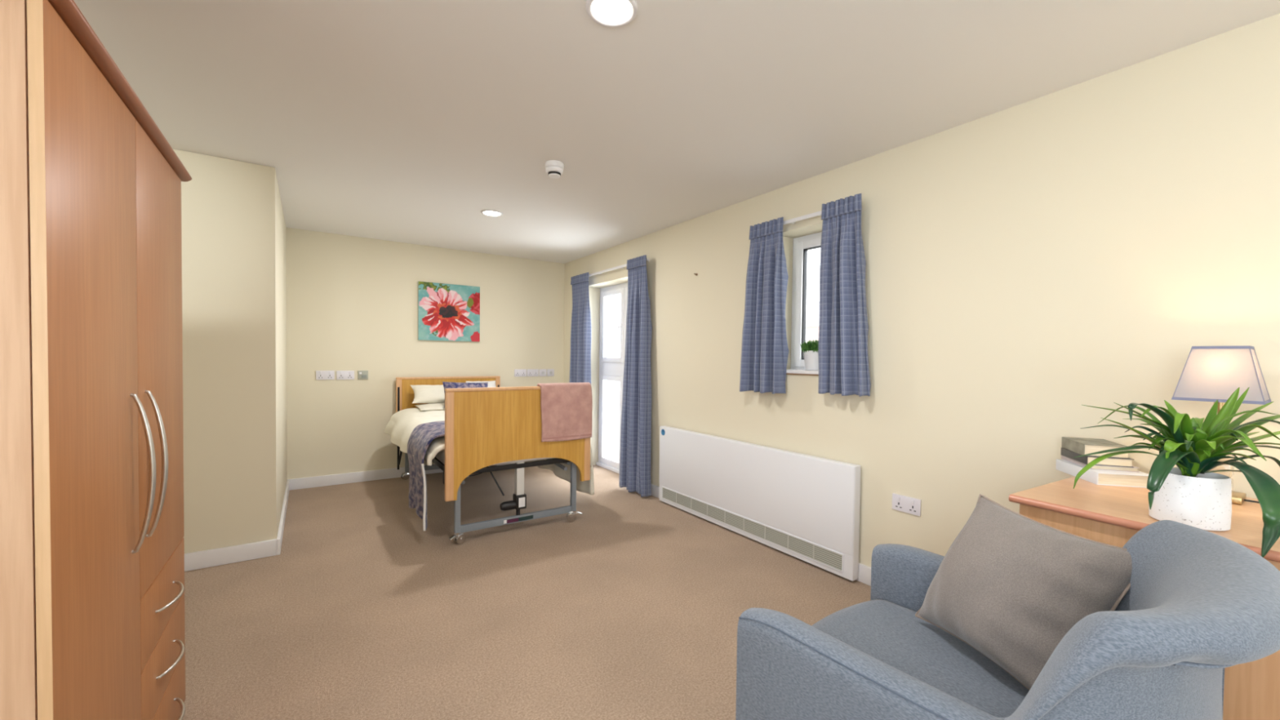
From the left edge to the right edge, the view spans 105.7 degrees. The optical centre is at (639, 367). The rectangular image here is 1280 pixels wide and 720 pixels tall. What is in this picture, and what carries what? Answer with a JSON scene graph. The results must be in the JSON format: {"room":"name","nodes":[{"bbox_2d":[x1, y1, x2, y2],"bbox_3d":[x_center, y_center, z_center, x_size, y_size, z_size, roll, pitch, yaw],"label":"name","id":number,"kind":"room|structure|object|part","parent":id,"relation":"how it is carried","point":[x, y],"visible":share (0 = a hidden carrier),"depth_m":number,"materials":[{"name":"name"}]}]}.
{"room":"care facility","nodes":[
{"label":"care facility","id":0,"kind":"room"},
{"bbox_2d":[172,148,287,553],"bbox_3d":[-3.134,-0.055,3.569,0.812,2.400,1.922,0,2,-34],"label":"wall","id":1,"kind":"structure","parent":0,"point":[233,225],"depth_m":2.89,"materials":[{"name":"beige paint"}]},
{"bbox_2d":[184,538,276,571],"bbox_3d":[-2.593,1.119,2.799,0.794,0.100,0.018,0,2,-34],"label":"baseboard","id":2,"kind":"structure","parent":1,"relation":"attached to","point":[240,553],"depth_m":2.89,"materials":[{"name":"white paint"}]},
{"bbox_2d":[276,480,288,555],"bbox_3d":[-2.739,1.097,3.731,0.018,0.100,1.722,0,2,-34],"label":"baseboard","id":3,"kind":"structure","parent":1,"relation":"attached to","point":[280,534],"depth_m":3.41,"materials":[{"name":"white paint"}]},
{"bbox_2d":[285,227,564,479],"bbox_3d":[-2.141,-0.081,5.290,2.768,2.400,0.200,0,2,-34],"label":"wall","id":4,"kind":"structure","parent":0,"point":[352,301],"depth_m":4.85,"materials":[{"name":"beige paint"}]},
{"bbox_2d":[315,370,334,379],"bbox_3d":[-2.981,0.070,4.591,0.146,0.086,0.014,0,2,-34],"label":"double socket","id":5,"kind":"object","parent":4,"relation":"attached to","point":[320,375],"visible":1,"depth_m":4.59,"materials":[{"name":"white plastic"}]},
{"bbox_2d":[336,370,354,379],"bbox_3d":[-2.846,0.072,4.684,0.146,0.086,0.014,0,2,-34],"label":"double socket","id":6,"kind":"object","parent":4,"relation":"attached to","point":[340,375],"visible":1,"depth_m":4.68,"materials":[{"name":"white plastic"}]},
{"bbox_2d":[357,370,368,379],"bbox_3d":[-2.724,0.072,4.767,0.088,0.088,0.013,0,2,-34],"label":"wall plate","id":7,"kind":"object","parent":4,"relation":"attached to","point":[362,375],"visible":1,"depth_m":4.76,"materials":[{"name":"grey metal"}]},
{"bbox_2d":[287,462,515,490],"bbox_3d":[-2.094,1.072,5.225,2.768,0.100,0.018,0,2,-34],"label":"baseboard","id":8,"kind":"structure","parent":4,"relation":"attached to","point":[363,476],"depth_m":4.71,"materials":[{"name":"white paint"}]},
{"bbox_2d":[417,281,479,342],"bbox_3d":[-2.041,-0.592,5.203,0.629,0.608,0.031,0,2,-34],"label":"canvas painting","id":9,"kind":"object","parent":4,"relation":"attached to","point":[446,312],"visible":1,"depth_m":5.18,"materials":[{"name":"multicoloured fabric"}]},
{"bbox_2d":[514,368,526,376],"bbox_3d":[-1.398,0.060,5.672,0.146,0.086,0.014,0,2,-34],"label":"double socket","id":10,"kind":"object","parent":4,"relation":"attached to","point":[517,372],"visible":1,"depth_m":5.67,"materials":[{"name":"white plastic"}]},
{"bbox_2d":[526,368,538,376],"bbox_3d":[-1.272,0.060,5.758,0.146,0.086,0.014,0,2,-34],"label":"double socket","id":11,"kind":"object","parent":4,"relation":"attached to","point":[530,372],"visible":1,"depth_m":5.75,"materials":[{"name":"white plastic"}]},
{"bbox_2d":[539,368,546,376],"bbox_3d":[-1.166,0.060,5.829,0.090,0.086,0.017,0,2,-34],"label":"wall outlet","id":12,"kind":"object","parent":4,"relation":"attached to","point":[542,371],"visible":1,"depth_m":5.82,"materials":[{"name":"white plastic"}]},
{"bbox_2d":[546,368,554,376],"bbox_3d":[-1.084,0.059,5.885,0.090,0.086,0.017,0,2,-34],"label":"wall outlet","id":13,"kind":"object","parent":4,"relation":"attached to","point":[550,372],"visible":1,"depth_m":5.88,"materials":[{"name":"white plastic"}]},
{"bbox_2d":[177,465,871,719],"bbox_3d":[-0.449,1.270,2.080,4.160,0.120,7.476,0,2,-34],"label":"floor","id":14,"kind":"structure","parent":0,"point":[630,608],"depth_m":2.43,"materials":[{"name":"beige carpet"}]},
{"bbox_2d":[0,0,191,719],"bbox_3d":[-1.545,0.271,1.133,0.625,1.894,1.136,0,2,-34],"label":"wardrobe","id":15,"kind":"object","parent":14,"relation":"on","point":[92,541],"visible":1,"depth_m":0.97,"materials":[{"name":"brown wood"}]},
{"bbox_3d":[-1.178,0.286,1.053,0.018,1.852,0.528,0,2,-34],"label":"door","id":16,"kind":"part","parent":15,"relation":"part of","materials":[{"name":"brown wood"}]},
{"bbox_3d":[-1.542,-0.663,1.107,0.605,0.026,1.136,0,2,-34],"label":"cornice","id":17,"kind":"part","parent":15,"relation":"part of","materials":[{"name":"brown wood"}]},
{"bbox_3d":[-1.265,0.268,1.236,0.045,0.407,0.014,0,2,-34],"label":"handle","id":18,"kind":"part","parent":15,"relation":"part of","materials":[{"name":"silver metal"}]},
{"bbox_3d":[-1.338,0.265,1.343,0.045,0.407,0.014,0,2,-34],"label":"handle","id":19,"kind":"part","parent":15,"relation":"part of","materials":[{"name":"silver metal"}]},
{"bbox_3d":[-1.478,-0.022,1.492,0.018,1.264,0.544,0,2,-34],"label":"door","id":20,"kind":"part","parent":15,"relation":"part of","materials":[{"name":"brown wood"}]},
{"bbox_3d":[-1.487,0.712,1.508,0.018,0.193,0.544,0,2,-34],"label":"drawer","id":21,"kind":"part","parent":15,"relation":"part of","materials":[{"name":"brown wood"}]},
{"bbox_3d":[-1.490,0.908,1.512,0.018,0.193,0.544,0,2,-34],"label":"drawer","id":22,"kind":"part","parent":15,"relation":"part of","materials":[{"name":"brown wood"}]},
{"bbox_3d":[-1.492,1.104,1.516,0.018,0.193,0.544,0,2,-34],"label":"drawer","id":23,"kind":"part","parent":15,"relation":"part of","materials":[{"name":"brown wood"}]},
{"bbox_3d":[-1.457,0.708,1.516,0.042,0.011,0.228,0,2,-34],"label":"handle","id":24,"kind":"part","parent":15,"relation":"part of","materials":[{"name":"silver metal"}]},
{"bbox_3d":[-1.459,0.904,1.520,0.042,0.011,0.228,0,2,-34],"label":"handle","id":25,"kind":"part","parent":15,"relation":"part of","materials":[{"name":"silver metal"}]},
{"bbox_3d":[-1.461,1.100,1.524,0.042,0.011,0.228,0,2,-34],"label":"handle","id":26,"kind":"part","parent":15,"relation":"part of","materials":[{"name":"silver metal"}]},
{"bbox_2d":[395,376,590,544],"bbox_3d":[-1.426,0.628,4.313,1.057,1.043,2.177,0,2,-34],"label":"bed","id":27,"kind":"object","parent":14,"relation":"on","point":[485,427],"visible":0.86,"depth_m":3.37,"materials":[{"name":"brown wood"}]},
{"bbox_3d":[-2.441,0.420,4.905,0.052,0.608,0.040,0,2,-34],"label":"edge post","id":28,"kind":"part","parent":27,"relation":"part of","materials":[{"name":"brown wood"}]},
{"bbox_3d":[-2.350,0.838,4.889,0.036,0.425,0.036,0,2,-34],"label":"leg","id":29,"kind":"part","parent":27,"relation":"part of","materials":[{"name":"grey paint"}]},
{"bbox_3d":[-2.022,0.106,5.182,1.057,0.022,0.044,0,2,-34],"label":"rail","id":30,"kind":"part","parent":27,"relation":"part of","materials":[{"name":"brown wood"}]},
{"bbox_3d":[-2.026,0.419,5.189,1.033,0.608,0.028,0,2,-34],"label":"headboard","id":31,"kind":"part","parent":27,"relation":"part of","materials":[{"name":"brown wood"}]},
{"bbox_3d":[-1.238,0.510,3.146,0.052,0.711,0.040,0,2,-34],"label":"edge post","id":32,"kind":"part","parent":27,"relation":"part of","materials":[{"name":"brown wood"}]},
{"bbox_3d":[-1.219,0.858,3.234,0.036,0.485,0.036,0,2,-34],"label":"leg","id":33,"kind":"part","parent":27,"relation":"part of","materials":[{"name":"grey paint"}]},
{"bbox_3d":[-0.819,0.144,3.421,1.057,0.022,0.044,0,2,-34],"label":"rail","id":34,"kind":"part","parent":27,"relation":"part of","materials":[{"name":"brown wood"}]},
{"bbox_2d":[435,449,552,466],"bbox_3d":[-1.434,0.584,4.308,0.966,0.138,2.070,0,2,-34],"label":"mattress","id":35,"kind":"object","parent":27,"relation":"on","point":[440,455],"visible":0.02,"depth_m":3.43,"materials":[{"name":"white fabric"}]},
{"bbox_2d":[466,380,495,387],"bbox_3d":[-1.695,0.256,5.221,0.320,0.225,0.158,0,2,-34],"label":"pillow","id":36,"kind":"object","parent":35,"relation":"on","point":[491,384],"visible":0.13,"depth_m":5.26,"materials":[{"name":"white fabric"}]},
{"bbox_2d":[383,407,594,495],"bbox_3d":[-1.399,0.696,4.222,1.272,0.582,1.853,0,2,-34],"label":"duvet","id":37,"kind":"object","parent":35,"relation":"on","point":[401,424],"visible":0.23,"depth_m":4.13,"materials":[{"name":"beige fabric"}]},
{"bbox_2d":[407,420,444,531],"bbox_3d":[-1.059,0.725,3.740,1.268,0.662,0.591,0,2,-34],"label":"throw","id":38,"kind":"object","parent":37,"relation":"on","point":[423,434],"visible":0.48,"depth_m":3.33,"materials":[{"name":"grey fabric"}]},
{"bbox_2d":[413,402,444,410],"bbox_3d":[-1.935,0.384,4.820,0.520,0.070,0.340,0,2,-34],"label":"pillow","id":39,"kind":"object","parent":37,"relation":"on","point":[429,406],"visible":0.4,"depth_m":4.66,"materials":[{"name":"beige fabric"}]},
{"bbox_2d":[410,384,444,403],"bbox_3d":[-2.029,0.267,4.921,0.545,0.186,0.213,0,1,-32],"label":"pillow","id":40,"kind":"object","parent":39,"relation":"on","point":[423,393],"visible":0.58,"depth_m":4.82,"materials":[{"name":"beige fabric"}]},
{"bbox_2d":[442,382,488,407],"bbox_3d":[-1.706,0.264,4.777,0.449,0.256,0.156,0,2,-34],"label":"cushion","id":41,"kind":"object","parent":37,"relation":"on","point":[446,384],"visible":0.26,"depth_m":4.75,"materials":[{"name":"blue fabric"}]},
{"bbox_3d":[-1.611,0.418,5.472,0.052,0.608,0.040,0,2,-34],"label":"edge post","id":42,"kind":"part","parent":27,"relation":"part of","materials":[{"name":"brown wood"}]},
{"bbox_3d":[-0.909,0.983,3.466,0.175,0.147,0.073,0,2,-34],"label":"motor","id":43,"kind":"part","parent":27,"relation":"part of","materials":[{"name":"black plastic"}]},
{"bbox_3d":[-0.823,0.509,3.429,1.033,0.711,0.028,0,2,-34],"label":"footboard","id":44,"kind":"part","parent":27,"relation":"part of","materials":[{"name":"brown wood"}]},
{"bbox_2d":[536,382,592,441],"bbox_3d":[-0.556,0.324,3.602,0.421,0.425,0.096,0,2,-34],"label":"towel","id":45,"kind":"object","parent":27,"relation":"hanging from","point":[566,408],"visible":0.97,"depth_m":3.56,"materials":[{"name":"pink fabric"}]},
{"bbox_3d":[-0.511,0.856,3.717,0.036,0.485,0.036,0,2,-34],"label":"leg","id":46,"kind":"part","parent":27,"relation":"part of","materials":[{"name":"grey paint"}]},
{"bbox_3d":[-0.408,0.508,3.712,0.052,0.711,0.040,0,2,-34],"label":"edge post","id":47,"kind":"part","parent":27,"relation":"part of","materials":[{"name":"brown wood"}]},
{"bbox_2d":[735,520,1279,719],"bbox_3d":[0.832,0.802,1.192,0.873,0.890,0.916,0,2,-39],"label":"armchair","id":48,"kind":"object","parent":14,"relation":"on","point":[1198,603],"visible":0.86,"depth_m":0.99,"materials":[{"name":"blue fabric"}]},
{"bbox_3d":[0.534,0.869,0.981,0.094,0.494,0.800,0,2,-39],"label":"arm","id":49,"kind":"part","parent":48,"relation":"part of","materials":[{"name":"blue fabric"}]},
{"bbox_2d":[811,599,1029,717],"bbox_3d":[0.782,0.862,1.255,0.632,0.163,0.755,0,2,-39],"label":"seat cushion","id":50,"kind":"object","parent":48,"relation":"on","point":[889,631],"depth_m":1.33,"materials":[{"name":"blue fabric"}]},
{"bbox_2d":[915,493,1132,689],"bbox_3d":[0.972,0.576,1.280,0.303,0.402,0.489,0,2,-34],"label":"cushion","id":51,"kind":"object","parent":48,"relation":"on","point":[1011,585],"visible":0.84,"depth_m":1.21,"materials":[{"name":"beige fabric"}]},
{"bbox_3d":[1.103,0.866,1.439,0.094,0.494,0.800,0,2,-39],"label":"arm","id":52,"kind":"part","parent":48,"relation":"part of","materials":[{"name":"blue fabric"}]},
{"bbox_3d":[1.010,0.749,0.971,0.871,0.770,0.350,0,2,-39],"label":"backrest","id":53,"kind":"part","parent":48,"relation":"part of","materials":[{"name":"blue fabric"}]},
{"bbox_2d":[1008,476,1279,719],"bbox_3d":[1.720,0.838,1.341,0.672,0.830,0.950,0,1,-30],"label":"base cabinet","id":54,"kind":"object","parent":14,"relation":"on","point":[1111,515],"visible":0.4,"depth_m":1.38,"materials":[{"name":"brown wood"}]},
{"bbox_2d":[1055,458,1148,488],"bbox_3d":[1.728,0.392,1.811,0.171,0.042,0.245,1,1,14],"label":"book","id":55,"kind":"object","parent":54,"relation":"on","point":[1098,477],"visible":0.7,"depth_m":1.71,"materials":[{"name":"white paper"}]},
{"bbox_2d":[1061,455,1139,471],"bbox_3d":[1.741,0.362,1.843,0.141,0.016,0.200,1,1,17],"label":"book","id":56,"kind":"object","parent":55,"relation":"on","point":[1095,467],"visible":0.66,"depth_m":1.76,"materials":[{"name":"grey paper"}]},
{"bbox_2d":[1060,447,1133,467],"bbox_3d":[1.726,0.338,1.837,0.136,0.030,0.188,1,1,19],"label":"book","id":57,"kind":"object","parent":56,"relation":"on","point":[1110,461],"visible":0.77,"depth_m":1.76,"materials":[{"name":"grey paper"}]},
{"bbox_2d":[1061,436,1129,458],"bbox_3d":[1.725,0.301,1.842,0.131,0.042,0.185,1,1,22],"label":"book","id":58,"kind":"object","parent":57,"relation":"on","point":[1082,446],"visible":0.76,"depth_m":1.80,"materials":[{"name":"beige paper"}]},
{"bbox_2d":[1073,386,1279,557],"bbox_3d":[1.521,0.246,1.301,0.741,0.387,0.408,1,1,16],"label":"potted plant","id":59,"kind":"object","parent":54,"relation":"on","point":[1190,494],"visible":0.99,"depth_m":1.27,"materials":[{"name":"green plant"}]},
{"bbox_3d":[1.490,0.352,1.316,0.149,0.136,0.149,0,2,-34],"label":"pot","id":60,"kind":"part","parent":59,"relation":"part of","materials":[{"name":"white ceramic"}]},
{"bbox_2d":[1171,346,1271,505],"bbox_3d":[1.900,0.177,1.518,0.217,0.488,0.295,0,2,-34],"label":"table lamp","id":61,"kind":"object","parent":54,"relation":"on","point":[1209,373],"visible":0.62,"depth_m":1.51,"materials":[{"name":"white fabric"}]},
{"bbox_3d":[1.756,0.017,1.569,0.053,0.173,0.002,1,1,11],"label":"shade trim","id":62,"kind":"part","parent":61,"relation":"part of","materials":[{"name":"blue"}]},
{"bbox_3d":[1.859,0.070,1.551,0.082,0.245,0.082,1,1,11],"label":"stem rod","id":63,"kind":"part","parent":61,"relation":"part of","materials":[{"name":"gold metal"}]},
{"bbox_3d":[1.859,0.101,1.552,0.189,0.009,0.189,0,2,-34],"label":"shade trim","id":64,"kind":"part","parent":61,"relation":"part of","materials":[{"name":"blue"}]},
{"bbox_3d":[1.857,0.294,1.556,0.072,0.208,0.060,0,2,-34],"label":"stacked stem","id":65,"kind":"part","parent":61,"relation":"part of","materials":[{"name":"beige"}]},
{"bbox_3d":[1.860,0.019,1.550,0.185,0.172,0.185,0,2,-34],"label":"lamp shade","id":66,"kind":"part","parent":61,"relation":"part of","materials":[{"name":"white fabric"}]},
{"bbox_3d":[1.861,-0.064,1.548,0.120,0.009,0.120,0,2,-34],"label":"shade trim","id":67,"kind":"part","parent":61,"relation":"part of","materials":[{"name":"blue"}]},
{"bbox_3d":[1.978,0.417,1.492,0.190,0.010,0.034,1,1,10],"label":"cord","id":68,"kind":"part","parent":61,"relation":"part of","materials":[{"name":"black plastic"}]},
{"bbox_3d":[1.840,0.021,1.446,0.002,0.173,0.053,1,1,11],"label":"shade trim","id":69,"kind":"part","parent":61,"relation":"part of","materials":[{"name":"white fabric"}]},
{"bbox_3d":[1.964,0.021,1.530,0.053,0.173,0.002,1,1,11],"label":"shade trim","id":70,"kind":"part","parent":61,"relation":"part of","materials":[{"name":"white fabric"}]},
{"bbox_2d":[73,0,1279,263],"bbox_3d":[-0.418,-1.264,2.024,4.160,0.150,7.476,0,2,-34],"label":"ceiling","id":71,"kind":"structure","parent":0,"point":[401,121],"depth_m":2.05,"materials":[{"name":"white paint"}]},
{"bbox_2d":[480,209,502,217],"bbox_3d":[-1.183,-1.234,3.873,0.170,0.009,0.170,0,2,-34],"label":"recessed light","id":72,"kind":"object","parent":71,"relation":"in","point":[495,213],"visible":1,"depth_m":3.86,"materials":[{"name":"white paint"}]},
{"bbox_2d":[483,211,500,215],"bbox_3d":[-1.183,-1.236,3.873,0.129,0.002,0.129,0,2,-34],"label":"diffuser","id":73,"kind":"object","parent":72,"relation":"attached to","point":[486,213],"depth_m":3.88,"materials":[{"name":"beige plastic"}]},
{"bbox_2d":[545,160,564,178],"bbox_3d":[-0.507,-1.169,2.871,0.110,0.078,0.110,0,2,-34],"label":"smoke detector","id":74,"kind":"object","parent":71,"relation":"attached to","point":[553,168],"visible":1,"depth_m":2.83,"materials":[{"name":"white plastic"}]},
{"bbox_2d":[585,0,637,27],"bbox_3d":[-0.092,-1.171,1.583,0.170,0.009,0.170,0,2,-34],"label":"recessed light","id":75,"kind":"object","parent":71,"relation":"in","point":[607,13],"visible":1,"depth_m":1.59,"materials":[{"name":"white paint"}]},
{"bbox_2d":[591,0,631,22],"bbox_3d":[-0.092,-1.173,1.583,0.129,0.002,0.129,0,2,-34],"label":"diffuser","id":76,"kind":"object","parent":75,"relation":"attached to","point":[602,11],"depth_m":1.59,"materials":[{"name":"beige plastic"}]},
{"bbox_2d":[563,13,1279,567],"bbox_3d":[1.169,0.006,3.147,0.280,2.400,7.476,0,2,-34],"label":"wall","id":77,"kind":"structure","parent":0,"point":[1030,264],"depth_m":2.17,"materials":[{"name":"beige paint"}]},
{"bbox_2d":[595,282,627,473],"bbox_3d":[-0.172,0.118,5.207,0.131,2.055,1.065,0,2,-34],"label":"glass door","id":78,"kind":"structure","parent":77,"relation":"in","point":[610,368],"depth_m":5.51,"materials":[{"name":"white plastic"}]},
{"bbox_3d":[-0.302,0.587,5.424,0.062,0.995,0.475,0,2,-34],"label":"sash","id":79,"kind":"part","parent":78,"relation":"part of","materials":[{"name":"white plastic"}]},
{"bbox_3d":[-0.289,-0.461,5.401,0.062,0.800,0.475,0,2,-34],"label":"sash","id":80,"kind":"part","parent":78,"relation":"part of","materials":[{"name":"glass"}]},
{"bbox_3d":[-0.218,-0.400,5.199,0.050,0.151,0.026,0,1,-29],"label":"handle","id":81,"kind":"part","parent":78,"relation":"part of","materials":[{"name":"white plastic"}]},
{"bbox_3d":[-0.003,-0.448,4.982,0.062,0.800,0.420,0,2,-34],"label":"sash","id":82,"kind":"part","parent":78,"relation":"part of","materials":[{"name":"white plastic"}]},
{"bbox_2d":[588,257,649,276],"bbox_3d":[-0.314,-1.004,5.007,0.065,0.022,1.430,0,2,-34],"label":"rail","id":83,"kind":"object","parent":77,"relation":"attached to","point":[647,260],"visible":0.62,"depth_m":4.94,"materials":[{"name":"white paint"}]},
{"bbox_2d":[568,272,591,383],"bbox_3d":[-0.678,0.037,5.468,0.116,2.160,0.454,0,2,-34],"label":"curtain","id":84,"kind":"object","parent":83,"relation":"hanging from","point":[580,328],"visible":0.65,"depth_m":5.42,"materials":[{"name":"blue fabric"}]},
{"bbox_2d":[618,254,652,497],"bbox_3d":[-0.027,0.064,4.477,0.147,2.166,0.462,0,2,-34],"label":"curtain","id":85,"kind":"object","parent":83,"relation":"hanging from","point":[635,453],"visible":1,"depth_m":4.46,"materials":[{"name":"blue fabric"}]},
{"bbox_2d":[658,425,861,581],"bbox_3d":[0.707,0.855,3.487,0.065,0.650,1.827,0,2,-34],"label":"radiator","id":86,"kind":"object","parent":77,"relation":"attached to","point":[804,507],"visible":1,"depth_m":3.20,"materials":[{"name":"white metal"}]},
{"bbox_2d":[662,486,843,572],"bbox_3d":[0.676,1.098,3.480,0.006,0.104,1.719,0,2,-34],"label":"grille","id":87,"kind":"object","parent":86,"relation":"attached to","point":[827,557],"depth_m":3.28,"materials":[{"name":"grey metal"}]},
{"bbox_2d":[650,483,871,586],"bbox_3d":[1.487,1.177,2.421,0.018,0.100,5.460,0,2,-34],"label":"baseboard","id":88,"kind":"structure","parent":77,"relation":"attached to","point":[864,571],"depth_m":2.74,"materials":[{"name":"white paint"}]},
{"bbox_2d":[782,210,822,225],"bbox_3d":[1.034,-0.934,3.034,0.065,0.022,0.770,0,2,-34],"label":"rail","id":89,"kind":"object","parent":77,"relation":"attached to","point":[793,220],"visible":0.42,"depth_m":3.02,"materials":[{"name":"white paint"}]},
{"bbox_2d":[739,217,788,394],"bbox_3d":[0.842,-0.400,3.272,0.176,1.138,0.345,0,2,-34],"label":"curtain","id":90,"kind":"object","parent":89,"relation":"hanging from","point":[765,349],"visible":1,"depth_m":3.20,"materials":[{"name":"blue fabric"}]},
{"bbox_2d":[817,193,871,396],"bbox_3d":[1.181,-0.402,2.775,0.150,1.118,0.315,0,2,-34],"label":"curtain","id":91,"kind":"object","parent":89,"relation":"hanging from","point":[843,325],"visible":1,"depth_m":2.72,"materials":[{"name":"blue fabric"}]},
{"bbox_2d":[786,373,818,375],"bbox_3d":[1.038,0.042,3.080,0.012,0.008,0.502,0,2,-34],"label":"trim","id":92,"kind":"structure","parent":77,"relation":"attached to","point":[786,373],"depth_m":3.07,"materials":[{"name":"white wood"}]},
{"bbox_2d":[786,368,818,374],"bbox_3d":[1.111,0.027,3.127,0.207,0.022,0.507,0,2,-34],"label":"window sill","id":93,"kind":"structure","parent":77,"relation":"attached to","point":[788,371],"depth_m":3.08,"materials":[{"name":"white paint"}]},
{"bbox_2d":[800,338,818,370],"bbox_3d":[1.128,-0.087,3.134,0.185,0.206,0.178,0,2,-34],"label":"potted plant","id":94,"kind":"object","parent":93,"relation":"on","point":[810,349],"visible":0.7,"depth_m":3.09,"materials":[{"name":"green plant"}]},
{"bbox_3d":[1.123,-0.047,3.134,0.128,0.125,0.128,0,2,-34],"label":"pot","id":95,"kind":"part","parent":94,"relation":"part of","materials":[{"name":"white ceramic"}]},
{"bbox_2d":[791,231,822,369],"bbox_3d":[1.220,-0.428,3.199,0.084,0.932,0.487,0,2,-34],"label":"window","id":96,"kind":"structure","parent":77,"relation":"in","point":[802,245],"depth_m":3.32,"materials":[{"name":"white plastic"}]},
{"bbox_2d":[892,493,920,515],"bbox_3d":[1.400,0.720,2.551,0.014,0.086,0.146,0,2,-34],"label":"double socket","id":97,"kind":"object","parent":77,"relation":"attached to","point":[901,503],"visible":1,"depth_m":2.54,"materials":[{"name":"white plastic"}]},
{"label":"outside","id":98,"kind":"structure","parent":0,"visible":0},
{"bbox_2d":[606,380,619,460],"bbox_3d":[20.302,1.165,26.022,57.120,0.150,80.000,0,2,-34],"label":"door glass pane","id":99,"kind":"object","parent":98,"point":[613,387],"depth_m":10.70,"materials":[{"name":"glass"}]},
{"bbox_2d":[805,301,819,342],"bbox_3d":[10.786,-1.506,28.525,8.800,4.850,15.800,0,2,-34],"label":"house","id":100,"kind":"structure","parent":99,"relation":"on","point":[812,308],"depth_m":24.97,"materials":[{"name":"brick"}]}
]}

